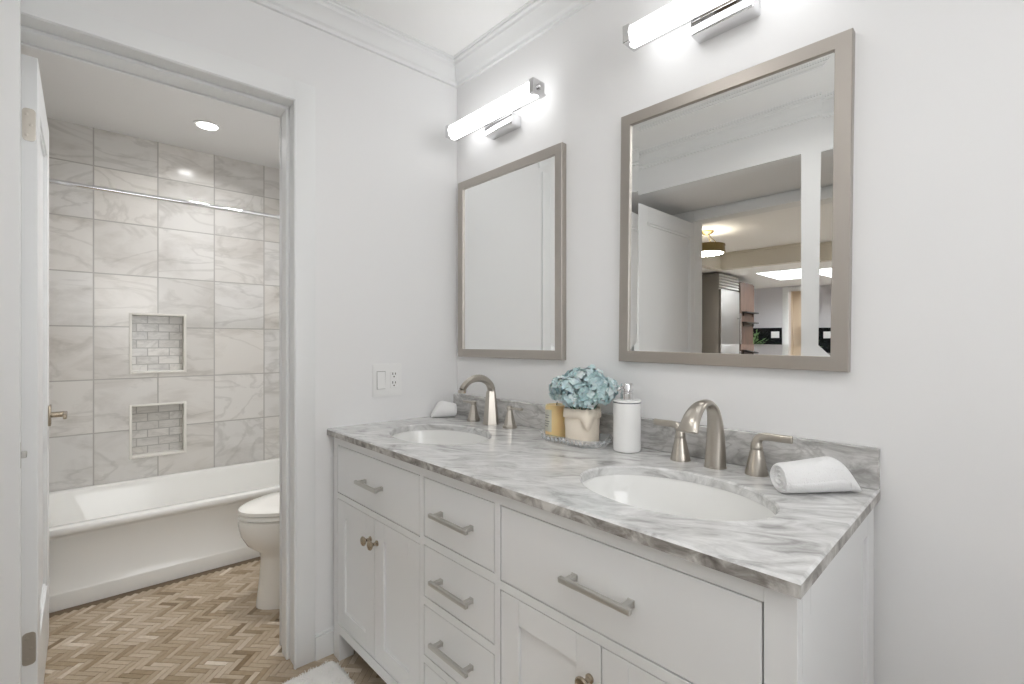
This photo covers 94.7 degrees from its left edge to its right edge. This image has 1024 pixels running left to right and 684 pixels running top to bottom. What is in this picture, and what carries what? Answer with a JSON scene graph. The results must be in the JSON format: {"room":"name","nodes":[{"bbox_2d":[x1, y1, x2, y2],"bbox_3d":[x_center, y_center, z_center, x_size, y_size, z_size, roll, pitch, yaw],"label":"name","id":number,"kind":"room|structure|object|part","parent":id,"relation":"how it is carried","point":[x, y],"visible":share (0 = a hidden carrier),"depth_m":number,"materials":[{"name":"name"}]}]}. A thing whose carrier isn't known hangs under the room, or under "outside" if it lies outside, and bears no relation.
{"room":"bathroom","nodes":[
{"label":"bathroom","id":0,"kind":"room"},
{"bbox_2d":[47,118,278,491],"bbox_3d":[-2.078,-0.036,3.014,1.620,2.400,0.126,0,0,-41],"label":"wall","id":1,"kind":"structure","parent":0,"point":[164,316],"depth_m":2.89,"materials":[{"name":"tile"}]},
{"bbox_3d":[-2.178,0.533,2.906,0.281,0.322,0.094,0,0,-41],"label":"trim","id":2,"kind":"part","parent":1,"relation":"part of","materials":[{"name":"grey tile"}]},
{"bbox_3d":[-2.178,0.008,2.906,0.281,0.364,0.094,0,0,-41],"label":"trim","id":3,"kind":"part","parent":1,"relation":"part of","materials":[{"name":"grey tile"}]},
{"bbox_2d":[44,557,386,683],"bbox_3d":[-0.570,1.189,0.902,2.460,0.050,5.250,0,0,-44],"label":"floor","id":4,"kind":"structure","parent":0,"point":[206,627],"depth_m":1.85,"materials":[{"name":"brown tile"}]},
{"bbox_2d":[49,458,278,612],"bbox_3d":[-1.762,0.986,2.711,1.517,0.356,0.752,0,0,-41],"label":"bathtub","id":5,"kind":"object","parent":4,"relation":"on","point":[106,540],"visible":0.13,"depth_m":2.36,"materials":[{"name":"white ceramic"}]},
{"bbox_2d":[238,491,278,609],"bbox_3d":[-0.888,0.788,2.277,0.765,0.752,0.450,0,0,-41],"label":"toilet","id":6,"kind":"object","parent":4,"relation":"on","point":[258,521],"visible":0.2,"depth_m":2.04,"materials":[{"name":"white ceramic"}]},
{"bbox_3d":[-0.956,0.755,2.218,0.580,0.020,0.380,0,0,-41],"label":"seat","id":7,"kind":"part","parent":6,"relation":"part of","materials":[{"name":"white"}]},
{"bbox_3d":[-0.956,0.731,2.218,0.582,0.026,0.382,0,0,-41],"label":"lid","id":8,"kind":"part","parent":6,"relation":"part of","materials":[{"name":"white"}]},
{"bbox_2d":[282,660,355,683],"bbox_3d":[-0.548,1.152,1.241,0.522,0.020,0.830,0,0,-44],"label":"bath mat","id":9,"kind":"object","parent":4,"relation":"on","point":[331,672],"visible":1,"depth_m":1.62,"materials":[{"name":"white fabric"}]},
{"bbox_2d":[334,437,873,683],"bbox_3d":[0.051,0.755,1.380,0.578,0.818,1.529,0,0,-44],"label":"vanity cabinet","id":10,"kind":"object","parent":4,"relation":"on","point":[439,579],"visible":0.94,"depth_m":1.00,"materials":[{"name":"white paint"}]},
{"bbox_3d":[-0.536,0.800,1.637,0.020,0.453,0.277,0,0,-44],"label":"door","id":11,"kind":"part","parent":10,"relation":"part of","materials":[{"name":"white paint"}]},
{"bbox_3d":[-0.475,0.646,1.537,0.032,0.031,0.031,0,0,-44],"label":"knob","id":12,"kind":"part","parent":10,"relation":"part of","materials":[{"name":"beige"}]},
{"bbox_3d":[-0.462,0.464,1.522,0.034,0.014,0.145,0,0,-44],"label":"handle","id":13,"kind":"part","parent":10,"relation":"part of","materials":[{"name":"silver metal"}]},
{"bbox_3d":[-0.444,0.646,1.504,0.032,0.031,0.031,0,0,-44],"label":"knob","id":14,"kind":"part","parent":10,"relation":"part of","materials":[{"name":"beige"}]},
{"bbox_3d":[-0.443,0.464,1.540,0.020,0.170,0.545,0,0,-44],"label":"drawer","id":15,"kind":"part","parent":10,"relation":"part of","materials":[{"name":"white paint"}]},
{"bbox_3d":[-0.346,0.800,1.439,0.020,0.453,0.265,0,0,-44],"label":"door","id":16,"kind":"part","parent":10,"relation":"part of","materials":[{"name":"white paint"}]},
{"bbox_3d":[0.039,0.963,1.389,0.506,0.129,0.293,0,0,-44],"label":"drawer","id":17,"kind":"part","parent":10,"relation":"part of","materials":[{"name":"white paint"}]},
{"bbox_3d":[-0.156,0.803,1.202,0.034,0.014,0.160,0,0,-44],"label":"handle","id":18,"kind":"part","parent":10,"relation":"part of","materials":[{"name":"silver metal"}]},
{"bbox_3d":[-0.156,0.638,1.202,0.034,0.014,0.160,0,0,-44],"label":"handle","id":19,"kind":"part","parent":10,"relation":"part of","materials":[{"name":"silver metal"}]},
{"bbox_3d":[-0.156,0.460,1.202,0.034,0.014,0.160,0,0,-44],"label":"handle","id":20,"kind":"part","parent":10,"relation":"part of","materials":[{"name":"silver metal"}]},
{"bbox_3d":[0.039,0.803,1.389,0.506,0.137,0.293,0,0,-44],"label":"drawer","id":21,"kind":"part","parent":10,"relation":"part of","materials":[{"name":"white paint"}]},
{"bbox_3d":[0.039,0.638,1.389,0.506,0.140,0.293,0,0,-44],"label":"drawer","id":22,"kind":"part","parent":10,"relation":"part of","materials":[{"name":"white paint"}]},
{"bbox_3d":[0.039,0.460,1.389,0.506,0.161,0.293,0,0,-44],"label":"drawer","id":23,"kind":"part","parent":10,"relation":"part of","materials":[{"name":"white paint"}]},
{"bbox_3d":[0.078,0.800,0.996,0.020,0.453,0.278,0,0,-44],"label":"door","id":24,"kind":"part","parent":10,"relation":"part of","materials":[{"name":"white paint"}]},
{"bbox_3d":[0.138,0.646,0.896,0.032,0.031,0.031,0,0,-44],"label":"knob","id":25,"kind":"part","parent":10,"relation":"part of","materials":[{"name":"beige"}]},
{"bbox_3d":[0.156,0.464,0.876,0.034,0.014,0.160,0,0,-44],"label":"handle","id":26,"kind":"part","parent":10,"relation":"part of","materials":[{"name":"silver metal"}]},
{"bbox_2d":[327,414,879,599],"bbox_3d":[0.058,0.334,1.399,0.584,0.023,1.563,0,0,-44],"label":"countertop","id":27,"kind":"structure","parent":10,"relation":"on","point":[786,552],"depth_m":1.00,"materials":[{"name":"stone"}]},
{"bbox_2d":[393,430,488,444],"bbox_3d":[-0.256,0.424,1.671,0.326,0.156,0.452,0,0,-44],"label":"sink","id":28,"kind":"object","parent":27,"relation":"in","point":[438,437],"visible":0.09,"depth_m":1.84,"materials":[{"name":"white ceramic"}]},
{"bbox_2d":[431,401,456,416],"bbox_3d":[-0.293,0.287,2.026,0.107,0.072,0.074,0,0,-14],"label":"rolled washcloth","id":29,"kind":"object","parent":27,"relation":"on","point":[442,408],"visible":1,"depth_m":2.00,"materials":[{"name":"white fabric"}]},
{"bbox_2d":[458,375,522,428],"bbox_3d":[-0.129,0.224,1.812,0.187,0.198,0.348,0,0,-44],"label":"faucet","id":30,"kind":"object","parent":27,"relation":"on","point":[490,410],"visible":1,"depth_m":1.83,"materials":[{"name":"silver metal"}]},
{"bbox_3d":[-0.176,0.248,1.954,0.023,0.016,0.078,0,0,-44],"label":"lever","id":31,"kind":"part","parent":30,"relation":"part of","materials":[{"name":"silver metal"}]},
{"bbox_3d":[-0.158,0.289,1.934,0.052,0.066,0.052,0,0,-44],"label":"handle","id":32,"kind":"part","parent":30,"relation":"part of","materials":[{"name":"silver metal"}]},
{"bbox_3d":[-0.129,0.224,1.812,0.187,0.198,0.068,0,0,-44],"label":"spout","id":33,"kind":"part","parent":30,"relation":"part of","materials":[{"name":"silver metal"}]},
{"bbox_3d":[-0.008,0.289,1.778,0.052,0.066,0.052,0,0,-44],"label":"handle","id":34,"kind":"part","parent":30,"relation":"part of","materials":[{"name":"silver metal"}]},
{"bbox_3d":[0.011,0.248,1.759,0.023,0.016,0.078,0,0,-44],"label":"lever","id":35,"kind":"part","parent":30,"relation":"part of","materials":[{"name":"silver metal"}]},
{"bbox_2d":[613,383,640,452],"bbox_3d":[0.341,0.222,1.401,0.082,0.200,0.082,0,0,-6],"label":"soap dispenser","id":36,"kind":"object","parent":27,"relation":"on","point":[626,409],"visible":1,"depth_m":1.37,"materials":[{"name":"white ceramic"}]},
{"bbox_2d":[582,475,774,520],"bbox_3d":[0.347,0.424,1.042,0.326,0.156,0.452,0,0,-44],"label":"sink","id":37,"kind":"object","parent":27,"relation":"in","point":[657,494],"visible":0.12,"depth_m":1.18,"materials":[{"name":"white ceramic"}]},
{"bbox_2d":[654,399,792,476],"bbox_3d":[0.479,0.234,1.174,0.193,0.180,0.352,0,0,-44],"label":"faucet","id":38,"kind":"object","parent":27,"relation":"on","point":[715,453],"visible":1,"depth_m":1.19,"materials":[{"name":"silver metal"}]},
{"bbox_3d":[0.439,0.240,1.317,0.028,0.043,0.092,0,0,-44],"label":"lever","id":39,"kind":"part","parent":38,"relation":"part of","materials":[{"name":"silver metal"}]},
{"bbox_3d":[0.461,0.292,1.293,0.053,0.061,0.053,0,0,-44],"label":"handle","id":40,"kind":"part","parent":38,"relation":"part of","materials":[{"name":"silver metal"}]},
{"bbox_3d":[0.477,0.234,1.173,0.188,0.180,0.055,0,0,-44],"label":"spout","id":41,"kind":"part","parent":38,"relation":"part of","materials":[{"name":"silver metal"}]},
{"bbox_3d":[0.597,0.292,1.152,0.053,0.061,0.053,0,0,-44],"label":"handle","id":42,"kind":"part","parent":38,"relation":"part of","materials":[{"name":"silver metal"}]},
{"bbox_3d":[0.619,0.240,1.129,0.028,0.043,0.092,0,0,-44],"label":"lever","id":43,"kind":"part","parent":38,"relation":"part of","materials":[{"name":"silver metal"}]},
{"bbox_2d":[770,456,860,492],"bbox_3d":[0.653,0.284,1.013,0.173,0.074,0.076,0,0,-2],"label":"rolled washcloth","id":44,"kind":"object","parent":27,"relation":"on","point":[825,473],"visible":1,"depth_m":0.99,"materials":[{"name":"white fabric"}]},
{"bbox_3d":[0.203,0.309,1.521,0.143,0.026,0.247,0,0,-44],"label":"glass tray","id":45,"kind":"object","parent":27,"relation":"on","visible":0},
{"bbox_2d":[545,403,564,437],"bbox_3d":[0.150,0.258,1.589,0.077,0.113,0.076,0,0,-44],"label":"candle","id":46,"kind":"object","parent":45,"relation":"on","point":[554,419],"visible":0.84,"depth_m":1.56,"materials":[{"name":"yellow wax"}]},
{"bbox_2d":[548,364,619,444],"bbox_3d":[0.213,0.193,1.490,0.245,0.244,0.162,0,0,41],"label":"hydrangea","id":47,"kind":"object","parent":45,"relation":"on","point":[587,387],"visible":0.99,"depth_m":1.45,"materials":[{"name":"blue plant"}]},
{"bbox_3d":[0.175,0.464,0.894,0.020,0.170,0.560,0,0,-44],"label":"drawer","id":48,"kind":"part","parent":10,"relation":"part of","materials":[{"name":"white paint"}]},
{"bbox_3d":[0.273,0.800,0.792,0.020,0.453,0.280,0,0,-44],"label":"door","id":49,"kind":"part","parent":10,"relation":"part of","materials":[{"name":"white paint"}]},
{"bbox_3d":[0.591,0.755,0.853,0.522,0.818,0.020,0,0,-44],"label":"panel","id":50,"kind":"part","parent":10,"relation":"part of","materials":[{"name":"white paint"}]},
{"bbox_2d":[64,0,456,633],"bbox_3d":[-1.210,-0.056,1.418,2.399,2.440,0.165,0,0,-41],"label":"wall","id":51,"kind":"structure","parent":0,"point":[386,164],"depth_m":1.84,"materials":[{"name":"white paint"}]},
{"bbox_2d":[21,54,67,683],"bbox_3d":[-1.618,0.164,1.608,0.143,1.985,0.658,0,0,-42],"label":"door","id":52,"kind":"structure","parent":51,"relation":"in","point":[37,414],"depth_m":1.37,"materials":[{"name":"white paint"}]},
{"bbox_3d":[-1.742,0.282,1.810,0.054,0.077,0.140,0,0,-42],"label":"handle","id":53,"kind":"part","parent":52,"relation":"part of","materials":[{"name":"silver metal"}]},
{"bbox_2d":[21,0,314,669],"bbox_3d":[-1.096,0.117,1.514,0.845,2.095,0.189,0,0,-41],"label":"trim","id":54,"kind":"structure","parent":51,"relation":"attached to","point":[62,14],"depth_m":1.68,"materials":[{"name":"white paint"}]},
{"bbox_2d":[315,626,333,660],"bbox_3d":[-0.596,1.117,1.833,0.329,0.095,0.013,0,0,-41],"label":"baseboard","id":55,"kind":"structure","parent":51,"relation":"attached to","point":[324,640],"depth_m":1.74,"materials":[{"name":"white paint"}]},
{"bbox_2d":[250,0,456,87],"bbox_3d":[-0.829,-1.194,1.590,1.600,0.085,0.074,0,0,-41],"label":"trim","id":56,"kind":"structure","parent":51,"relation":"attached to","point":[339,20],"depth_m":1.83,"materials":[{"name":"white paint"}]},
{"bbox_2d":[372,363,401,396],"bbox_3d":[-0.505,0.153,1.913,0.127,0.132,0.011,0,0,-41],"label":"wall outlet","id":57,"kind":"object","parent":51,"relation":"attached to","point":[386,378],"visible":1,"depth_m":1.91,"materials":[{"name":"white plastic"}]},
{"bbox_2d":[377,371,384,388],"bbox_3d":[-0.524,0.153,1.893,0.037,0.072,0.007,0,0,-44],"label":"rocker switch","id":58,"kind":"object","parent":57,"relation":"attached to","point":[380,374],"depth_m":1.89,"materials":[{"name":"grey plastic"}]},
{"bbox_2d":[390,371,397,387],"bbox_3d":[-0.483,0.153,1.931,0.033,0.068,0.002,0,0,-41],"label":"socket","id":59,"kind":"object","parent":57,"relation":"attached to","point":[393,374],"depth_m":1.93,"materials":[{"name":"white plastic"}]},
{"bbox_2d":[21,0,529,168],"bbox_3d":[-0.343,-1.256,1.207,1.870,0.080,5.090,0,0,-41],"label":"ceiling","id":60,"kind":"structure","parent":0,"point":[76,92],"depth_m":2.35,"materials":[{"name":"white paint"}]},
{"bbox_2d":[193,120,221,131],"bbox_3d":[-1.712,-1.214,2.654,0.136,0.005,0.136,0,0,-41],"label":"recessed light","id":61,"kind":"object","parent":60,"relation":"in","point":[204,125],"visible":1,"depth_m":2.65,"materials":[{"name":"white plastic"}]},
{"bbox_2d":[563,405,600,444],"bbox_3d":[0.224,0.259,1.493,0.109,0.112,0.113,0,0,-44],"label":"pot","id":62,"kind":"object","parent":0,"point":[582,422],"depth_m":1.45,"materials":[{"name":"beige ceramic"}]},
{"bbox_2d":[457,0,1023,683],"bbox_3d":[0.883,-0.051,1.061,0.140,2.470,3.470,0,0,-44],"label":"wall","id":63,"kind":"structure","parent":0,"point":[934,382],"depth_m":1.01,"materials":[{"name":"white paint"}]},
{"bbox_2d":[445,77,545,141],"bbox_3d":[-0.060,-0.879,1.856,0.124,0.083,0.536,0,0,-44],"label":"vanity light","id":64,"kind":"object","parent":63,"relation":"attached to","point":[498,118],"visible":1,"depth_m":1.82,"materials":[{"name":"silver metal"}]},
{"bbox_3d":[-0.254,-0.890,2.012,0.060,0.051,0.022,0,0,-44],"label":"plate","id":65,"kind":"part","parent":64,"relation":"part of","materials":[{"name":"silver metal"}]},
{"bbox_3d":[0.087,-0.890,1.655,0.060,0.051,0.022,0,0,-44],"label":"plate","id":66,"kind":"part","parent":64,"relation":"part of","materials":[{"name":"silver metal"}]},
{"bbox_2d":[458,142,565,359],"bbox_3d":[-0.024,-0.320,1.889,0.024,0.770,0.603,0,0,-44],"label":"wall mirror","id":67,"kind":"object","parent":63,"relation":"attached to","point":[512,216],"visible":1,"depth_m":1.84,"materials":[{"name":"silver metal"}]},
{"bbox_2d":[454,0,594,87],"bbox_3d":[0.606,-1.194,1.196,0.074,0.085,2.550,0,0,-44],"label":"trim","id":68,"kind":"structure","parent":63,"relation":"attached to","point":[534,18],"depth_m":1.83,"materials":[{"name":"white paint"}]},
{"bbox_2d":[453,393,879,489],"bbox_3d":[0.272,0.277,1.583,0.020,0.090,1.533,0,0,-44],"label":"backsplash","id":69,"kind":"structure","parent":63,"relation":"attached to","point":[863,462],"depth_m":1.24,"materials":[{"name":"stone"}]},
{"bbox_2d":[623,0,760,51],"bbox_3d":[0.542,-0.879,1.226,0.124,0.083,0.536,0,0,-44],"label":"vanity light","id":70,"kind":"object","parent":63,"relation":"attached to","point":[709,19],"visible":1,"depth_m":1.26,"materials":[{"name":"silver metal"}]},
{"bbox_3d":[0.349,-0.890,1.382,0.060,0.051,0.022,0,0,-44],"label":"plate","id":71,"kind":"part","parent":70,"relation":"part of","materials":[{"name":"silver metal"}]},
{"bbox_2d":[619,28,854,371],"bbox_3d":[0.557,-0.320,1.282,0.024,0.770,0.603,0,1,-44],"label":"wall mirror","id":72,"kind":"object","parent":63,"relation":"attached to","point":[736,189],"visible":1,"depth_m":1.23,"materials":[{"name":"silver metal"}]},
{"bbox_3d":[-1.373,0.041,0.500,0.655,2.245,1.420,0,0,-44],"label":"wall","id":73,"kind":"structure","parent":0,"visible":0},
{"bbox_2d":[0,0,26,683],"bbox_3d":[-1.440,0.139,0.860,0.776,2.035,0.153,0,0,-44],"label":"door","id":74,"kind":"structure","parent":73,"relation":"in","point":[11,454],"depth_m":1.10,"materials":[{"name":"white paint"}]},
{"bbox_3d":[-1.174,-0.036,3.247,0.068,2.400,0.920,0,0,-41],"label":"wall","id":75,"kind":"structure","parent":0,"visible":0},
{"bbox_2d":[49,178,278,218],"bbox_3d":[-1.544,-0.702,2.462,1.520,0.060,0.060,0,0,-41],"label":"shower curtain rod","id":76,"kind":"object","parent":75,"relation":"attached to","point":[52,181],"visible":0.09,"depth_m":2.29,"materials":[{"name":"silver metal"}]}
]}

